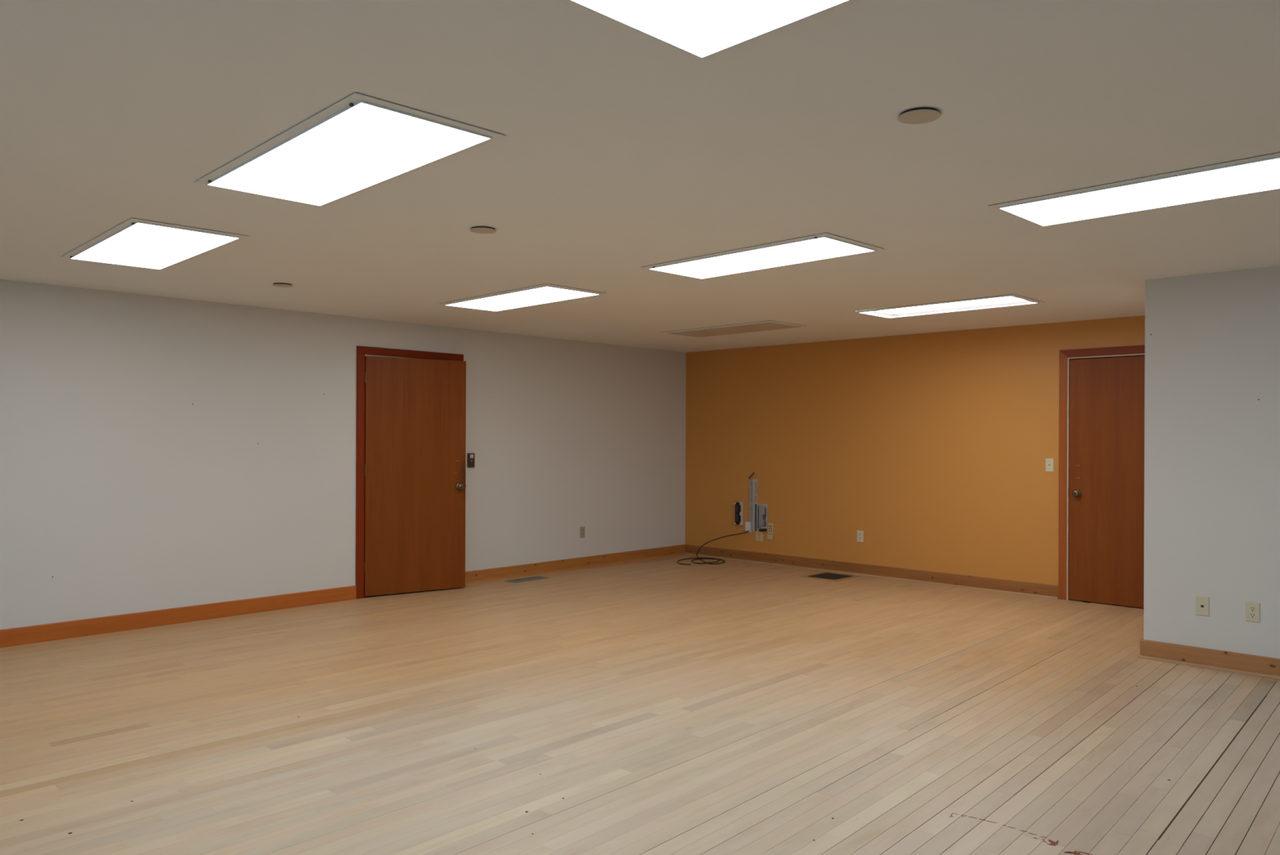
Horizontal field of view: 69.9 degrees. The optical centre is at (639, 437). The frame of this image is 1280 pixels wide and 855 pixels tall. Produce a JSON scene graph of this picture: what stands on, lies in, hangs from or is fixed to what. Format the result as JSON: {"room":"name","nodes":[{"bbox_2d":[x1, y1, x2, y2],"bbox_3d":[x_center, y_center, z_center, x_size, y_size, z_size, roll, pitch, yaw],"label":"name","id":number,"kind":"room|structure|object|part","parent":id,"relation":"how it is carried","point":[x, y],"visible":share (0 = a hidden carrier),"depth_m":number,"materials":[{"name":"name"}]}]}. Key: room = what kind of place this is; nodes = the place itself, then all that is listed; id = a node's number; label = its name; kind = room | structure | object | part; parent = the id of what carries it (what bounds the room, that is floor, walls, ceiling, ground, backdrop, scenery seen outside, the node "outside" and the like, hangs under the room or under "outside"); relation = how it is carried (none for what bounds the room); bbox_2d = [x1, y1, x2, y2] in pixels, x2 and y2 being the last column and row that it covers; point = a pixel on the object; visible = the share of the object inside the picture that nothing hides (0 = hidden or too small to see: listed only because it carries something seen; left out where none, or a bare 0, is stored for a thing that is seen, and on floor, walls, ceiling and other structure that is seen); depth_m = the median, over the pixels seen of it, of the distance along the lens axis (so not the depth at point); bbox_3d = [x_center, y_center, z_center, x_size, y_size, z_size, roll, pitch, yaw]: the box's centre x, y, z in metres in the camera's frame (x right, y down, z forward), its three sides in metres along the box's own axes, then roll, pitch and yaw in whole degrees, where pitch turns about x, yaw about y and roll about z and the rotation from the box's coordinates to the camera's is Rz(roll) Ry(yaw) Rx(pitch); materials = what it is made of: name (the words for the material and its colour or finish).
{"room":"empty office room","nodes":[
{"label":"empty office room","id":0,"kind":"room"},
{"bbox_2d":[0,279,685,629],"bbox_3d":[-3.142,0.172,6.970,0.121,2.360,10.520,0,0,44],"label":"wall","id":1,"kind":"structure","parent":0,"point":[157,452],"depth_m":7.03,"materials":[{"name":"white paint"}]},
{"bbox_2d":[0,544,685,647],"bbox_3d":[-3.052,1.296,6.962,0.029,0.113,10.400,0,0,44],"label":"baseboard","id":2,"kind":"structure","parent":1,"relation":"attached to","point":[98,625],"depth_m":7.01,"materials":[{"name":"brown wood"}]},
{"bbox_3d":[-0.552,1.353,9.567,0.013,0.017,3.120,0,0,44],"label":"shoe molding","id":3,"kind":"part","parent":2,"relation":"part of","materials":[{"name":"brown wood"}]},
{"bbox_2d":[355,345,466,599],"bbox_3d":[-1.968,0.296,8.026,0.381,2.120,1.070,0,0,44],"label":"door","id":4,"kind":"structure","parent":1,"relation":"in","point":[411,405],"depth_m":7.93,"materials":[{"name":"brown wood"}]},
{"bbox_3d":[-2.351,0.329,7.698,0.020,2.052,0.068,0,0,44],"label":"casing","id":5,"kind":"part","parent":4,"relation":"part of","materials":[{"name":"brown wood"}]},
{"bbox_3d":[-2.000,-0.730,8.060,0.020,0.068,1.070,0,0,44],"label":"casing","id":6,"kind":"part","parent":4,"relation":"part of","materials":[{"name":"brown wood"}]},
{"bbox_3d":[-1.603,0.440,8.174,0.066,0.066,0.051,0,0,-34],"label":"knob","id":7,"kind":"part","parent":4,"relation":"part of","materials":[{"name":"gold metal"}]},
{"bbox_2d":[466,453,475,466],"bbox_3d":[-1.570,0.214,8.512,0.024,0.132,0.074,0,0,44],"label":"keypad","id":8,"kind":"object","parent":1,"relation":"attached to","point":[470,456],"visible":1,"depth_m":8.50,"materials":[{"name":"brown plastic"}]},
{"bbox_2d":[579,526,585,537],"bbox_3d":[-0.599,0.989,9.543,0.008,0.114,0.071,0,0,44],"label":"wall outlet","id":9,"kind":"object","parent":1,"relation":"attached to","point":[582,529],"visible":1,"depth_m":9.54,"materials":[{"name":"beige plastic"}]},
{"bbox_2d":[0,0,1279,351],"bbox_3d":[0.309,-1.070,3.760,9.540,0.150,10.640,0,0,44],"label":"ceiling","id":10,"kind":"structure","parent":0,"point":[622,152],"depth_m":3.17,"materials":[{"name":"paint"}]},
{"bbox_2d":[61,217,249,270],"bbox_3d":[-2.587,-1.000,4.839,0.536,0.013,1.291,0,0,-44],"label":"recessed light","id":11,"kind":"object","parent":10,"relation":"in","point":[137,242],"visible":1,"depth_m":4.73,"materials":[{"name":"paint"}]},
{"bbox_2d":[272,282,293,287],"bbox_3d":[-2.349,-1.000,6.022,0.125,0.011,0.125,0,0,44],"label":"sprinkler cover","id":12,"kind":"object","parent":10,"relation":"attached to","point":[276,284],"visible":1,"depth_m":6.00,"materials":[{"name":"paint"}]},
{"bbox_2d":[273,282,291,284],"bbox_3d":[-2.349,-1.002,6.022,0.114,0.008,0.114,0,0,44],"label":"cup","id":13,"kind":"object","parent":12,"relation":"on","point":[276,283],"depth_m":5.97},
{"bbox_3d":[-2.349,-0.996,6.022,0.125,0.003,0.125,0,0,44],"label":"plate","id":14,"kind":"part","parent":12,"relation":"part of","materials":[{"name":"paint"}]},
{"bbox_2d":[194,92,506,207],"bbox_3d":[-1.095,-0.994,3.310,0.536,0.013,1.326,0,0,-44],"label":"recessed light","id":15,"kind":"object","parent":10,"relation":"in","point":[361,143],"visible":1,"depth_m":3.17,"materials":[{"name":"paint"}]},
{"bbox_2d":[470,226,496,233],"bbox_3d":[-0.752,-0.993,4.393,0.125,0.011,0.125,0,0,44],"label":"sprinkler cover","id":16,"kind":"object","parent":10,"relation":"attached to","point":[478,229],"visible":1,"depth_m":4.37,"materials":[{"name":"paint"}]},
{"bbox_2d":[471,226,494,229],"bbox_3d":[-0.752,-0.995,4.393,0.114,0.008,0.114,0,0,44],"label":"cup","id":17,"kind":"object","parent":16,"relation":"on","point":[475,227],"depth_m":4.34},
{"bbox_2d":[438,283,606,311],"bbox_3d":[-0.870,-0.993,6.596,0.536,0.012,1.291,0,0,-44],"label":"recessed light","id":18,"kind":"object","parent":10,"relation":"in","point":[545,293],"visible":1,"depth_m":6.49,"materials":[{"name":"paint"}]},
{"bbox_2d":[555,0,863,63],"bbox_3d":[0.421,-0.988,1.778,0.536,0.012,1.291,0,0,-44],"label":"recessed light","id":19,"kind":"object","parent":10,"relation":"in","point":[700,31],"visible":1,"depth_m":2.15,"materials":[{"name":"paint"}]},
{"bbox_2d":[661,320,807,337],"bbox_3d":[0.844,-0.986,8.415,0.536,0.012,1.291,0,0,-44],"label":"recessed light","id":20,"kind":"object","parent":10,"relation":"in","point":[769,325],"visible":1,"depth_m":8.33,"materials":[{"name":"paint"}]},
{"bbox_2d":[640,232,884,279],"bbox_3d":[0.643,-0.987,5.086,0.536,0.013,1.291,0,0,-44],"label":"recessed light","id":21,"kind":"object","parent":10,"relation":"in","point":[824,246],"visible":1,"depth_m":4.97,"materials":[{"name":"paint"}]},
{"bbox_2d":[897,106,940,124],"bbox_3d":[0.858,-0.987,2.814,0.125,0.011,0.125,0,0,44],"label":"sprinkler cover","id":22,"kind":"object","parent":10,"relation":"attached to","point":[923,114],"visible":1,"depth_m":2.80,"materials":[{"name":"paint"}]},
{"bbox_2d":[900,106,938,115],"bbox_3d":[0.858,-0.989,2.814,0.114,0.008,0.114,0,0,44],"label":"cup","id":23,"kind":"object","parent":22,"relation":"on","point":[923,110],"depth_m":2.77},
{"bbox_2d":[851,293,1045,318],"bbox_3d":[2.311,-1.037,6.946,0.536,0.118,1.291,0,0,-44],"label":"ceiling light","id":24,"kind":"object","parent":10,"relation":"attached to","point":[1011,300],"visible":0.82,"depth_m":7.01,"materials":[{"name":"paint"}]},
{"bbox_2d":[878,296,1022,313],"bbox_3d":[2.311,-1.015,6.946,0.452,0.004,1.207,0,0,-44],"label":"diffuser","id":25,"kind":"object","parent":24,"relation":"attached to","point":[1007,300],"depth_m":7.03,"materials":[{"name":"white plastic"}]},
{"bbox_2d":[986,151,1279,226],"bbox_3d":[2.126,-0.981,3.642,0.536,0.012,1.291,0,0,-44],"label":"recessed light","id":26,"kind":"object","parent":10,"relation":"in","point":[1261,173],"visible":1,"depth_m":3.66,"materials":[{"name":"paint"}]},
{"bbox_2d":[0,554,1279,854],"bbox_3d":[0.299,1.425,3.760,9.540,0.121,10.640,0,0,44],"label":"floor","id":27,"kind":"structure","parent":0,"point":[664,705],"depth_m":4.28,"materials":[{"name":"brown wood"}]},
{"bbox_2d":[504,575,548,582],"bbox_3d":[-1.080,1.357,8.750,0.156,0.006,0.410,0,0,44],"label":"floor vent","id":28,"kind":"object","parent":27,"relation":"in","point":[537,577],"visible":1,"depth_m":8.73,"materials":[{"name":"beige metal"}]},
{"bbox_2d":[800,571,861,581],"bbox_3d":[1.874,1.369,9.019,0.410,0.006,0.464,0,0,44],"label":"floor vent","id":29,"kind":"object","parent":27,"relation":"in","point":[827,575],"visible":1,"depth_m":9.01,"materials":[{"name":"black metal"}]},
{"bbox_2d":[684,315,1145,585],"bbox_3d":[3.894,0.200,7.604,9.420,2.360,0.120,0,0,44],"label":"wall","id":30,"kind":"structure","parent":0,"point":[935,446],"depth_m":8.88,"materials":[{"name":"paint"}]},
{"bbox_2d":[734,501,743,524],"bbox_3d":[1.095,0.846,10.159,0.087,0.256,0.050,0,0,44],"label":"panel","id":31,"kind":"object","parent":30,"relation":"attached to","point":[739,506],"visible":1,"depth_m":10.14,"materials":[{"name":"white plastic"}]},
{"bbox_2d":[745,521,751,532],"bbox_3d":[1.195,0.988,10.078,0.074,0.114,0.028,0,0,44],"label":"junction box","id":32,"kind":"object","parent":30,"relation":"attached to","point":[748,524],"visible":1,"depth_m":10.06,"materials":[{"name":"white plastic"}]},
{"bbox_2d":[677,530,748,564],"bbox_3d":[0.783,1.193,10.082,0.798,0.350,0.472,0,0,-13],"label":"loose cable","id":33,"kind":"object","parent":32,"relation":"hanging from","point":[697,557],"visible":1,"depth_m":10.15,"materials":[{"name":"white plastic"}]},
{"bbox_2d":[749,479,757,531],"bbox_3d":[1.245,0.744,10.039,0.098,0.570,0.016,0,0,44],"label":"bracket","id":34,"kind":"object","parent":30,"relation":"attached to","point":[753,504],"visible":1,"depth_m":10.04,"materials":[{"name":"metal"}]},
{"bbox_2d":[755,530,763,541],"bbox_3d":[1.302,1.080,9.990,0.098,0.108,0.008,0,0,44],"label":"wall outlet","id":35,"kind":"object","parent":30,"relation":"attached to","point":[759,535],"visible":1,"depth_m":9.98,"materials":[{"name":"beige plastic"}]},
{"bbox_2d":[756,502,767,531],"bbox_3d":[1.315,0.872,9.945,0.128,0.300,0.055,0,0,44],"label":"bracket","id":36,"kind":"object","parent":30,"relation":"attached to","point":[762,513],"visible":1,"depth_m":9.95,"materials":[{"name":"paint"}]},
{"bbox_2d":[767,533,773,539],"bbox_3d":[1.401,1.073,9.886,0.064,0.055,0.021,0,0,44],"label":"box","id":37,"kind":"object","parent":30,"relation":"attached to","point":[770,536],"visible":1,"depth_m":9.87,"materials":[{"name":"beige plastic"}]},
{"bbox_2d":[768,523,773,533],"bbox_3d":[1.408,0.985,9.888,0.070,0.112,0.009,0,0,44],"label":"data plate","id":38,"kind":"object","parent":30,"relation":"attached to","point":[770,525],"visible":1,"depth_m":9.88,"materials":[{"name":"beige plastic"}]},
{"bbox_2d":[857,529,863,542],"bbox_3d":[2.194,0.988,9.138,0.071,0.114,0.008,0,0,44],"label":"wall outlet","id":39,"kind":"object","parent":30,"relation":"attached to","point":[860,533],"visible":1,"depth_m":9.13,"materials":[{"name":"beige plastic"}]},
{"bbox_2d":[684,544,1057,599],"bbox_3d":[2.049,1.316,9.261,4.197,0.113,0.029,0,0,44],"label":"baseboard","id":40,"kind":"structure","parent":30,"relation":"attached to","point":[1030,588],"depth_m":8.91,"materials":[{"name":"brown wood"}]},
{"bbox_2d":[1045,457,1053,471],"bbox_3d":[3.516,0.240,7.870,0.070,0.114,0.018,0,0,44],"label":"light switch","id":41,"kind":"object","parent":30,"relation":"attached to","point":[1049,462],"visible":1,"depth_m":7.87,"materials":[{"name":"beige plastic"}]},
{"bbox_2d":[1057,345,1144,608],"bbox_3d":[3.984,0.320,7.476,1.059,2.120,0.181,0,0,44],"label":"door","id":42,"kind":"structure","parent":30,"relation":"in","point":[1101,390],"depth_m":7.58,"materials":[{"name":"brown wood"}]},
{"bbox_3d":[3.599,0.319,7.791,0.068,2.120,0.018,0,0,44],"label":"casing","id":43,"kind":"part","parent":42,"relation":"part of","materials":[{"name":"brown wood"}]},
{"bbox_3d":[3.663,0.472,7.695,0.066,0.066,0.051,0,0,44],"label":"knob","id":44,"kind":"part","parent":42,"relation":"part of","materials":[{"name":"gold metal"}]},
{"bbox_3d":[3.962,-0.706,7.448,1.059,0.068,0.018,0,0,44],"label":"casing","id":45,"kind":"part","parent":42,"relation":"part of","materials":[{"name":"brown wood"}]},
{"bbox_2d":[1143,266,1279,658],"bbox_3d":[5.206,0.205,5.017,3.950,2.360,1.809,0,0,44],"label":"wall","id":46,"kind":"structure","parent":0,"point":[1212,340],"depth_m":5.47,"materials":[{"name":"white paint"}]},
{"bbox_2d":[1195,595,1209,616],"bbox_3d":[3.378,1.014,5.504,0.071,0.114,0.008,0,0,44],"label":"data jack","id":47,"kind":"object","parent":46,"relation":"attached to","point":[1202,602],"visible":1,"depth_m":5.50,"materials":[{"name":"beige plastic"}]},
{"bbox_2d":[1137,638,1279,679],"bbox_3d":[5.174,1.328,5.010,3.979,0.113,1.818,0,0,44],"label":"baseboard","id":48,"kind":"structure","parent":46,"relation":"attached to","point":[1230,661],"depth_m":5.46,"materials":[{"name":"brown wood"}]},
{"bbox_3d":[4.550,1.374,4.357,3.979,0.017,0.013,0,0,44],"label":"shoe molding","id":49,"kind":"part","parent":48,"relation":"part of","materials":[{"name":"brown wood"}]},
{"bbox_2d":[1245,601,1260,622],"bbox_3d":[3.563,1.016,5.328,0.071,0.114,0.008,0,0,44],"label":"wall outlet","id":50,"kind":"object","parent":46,"relation":"attached to","point":[1252,609],"visible":1,"depth_m":5.33,"materials":[{"name":"beige plastic"}]},
{"bbox_2d":[1248,605,1256,611],"bbox_3d":[3.561,0.997,5.326,0.034,0.027,0.003,0,0,44],"label":"receptacle","id":51,"kind":"object","parent":50,"relation":"attached to","point":[1251,608],"depth_m":5.32,"materials":[{"name":"beige plastic"}]},
{"bbox_2d":[1248,613,1256,617],"bbox_3d":[3.561,1.036,5.326,0.034,0.027,0.003,0,0,44],"label":"receptacle","id":52,"kind":"object","parent":50,"relation":"attached to","point":[1251,615],"depth_m":5.32,"materials":[{"name":"beige plastic"}]}
]}

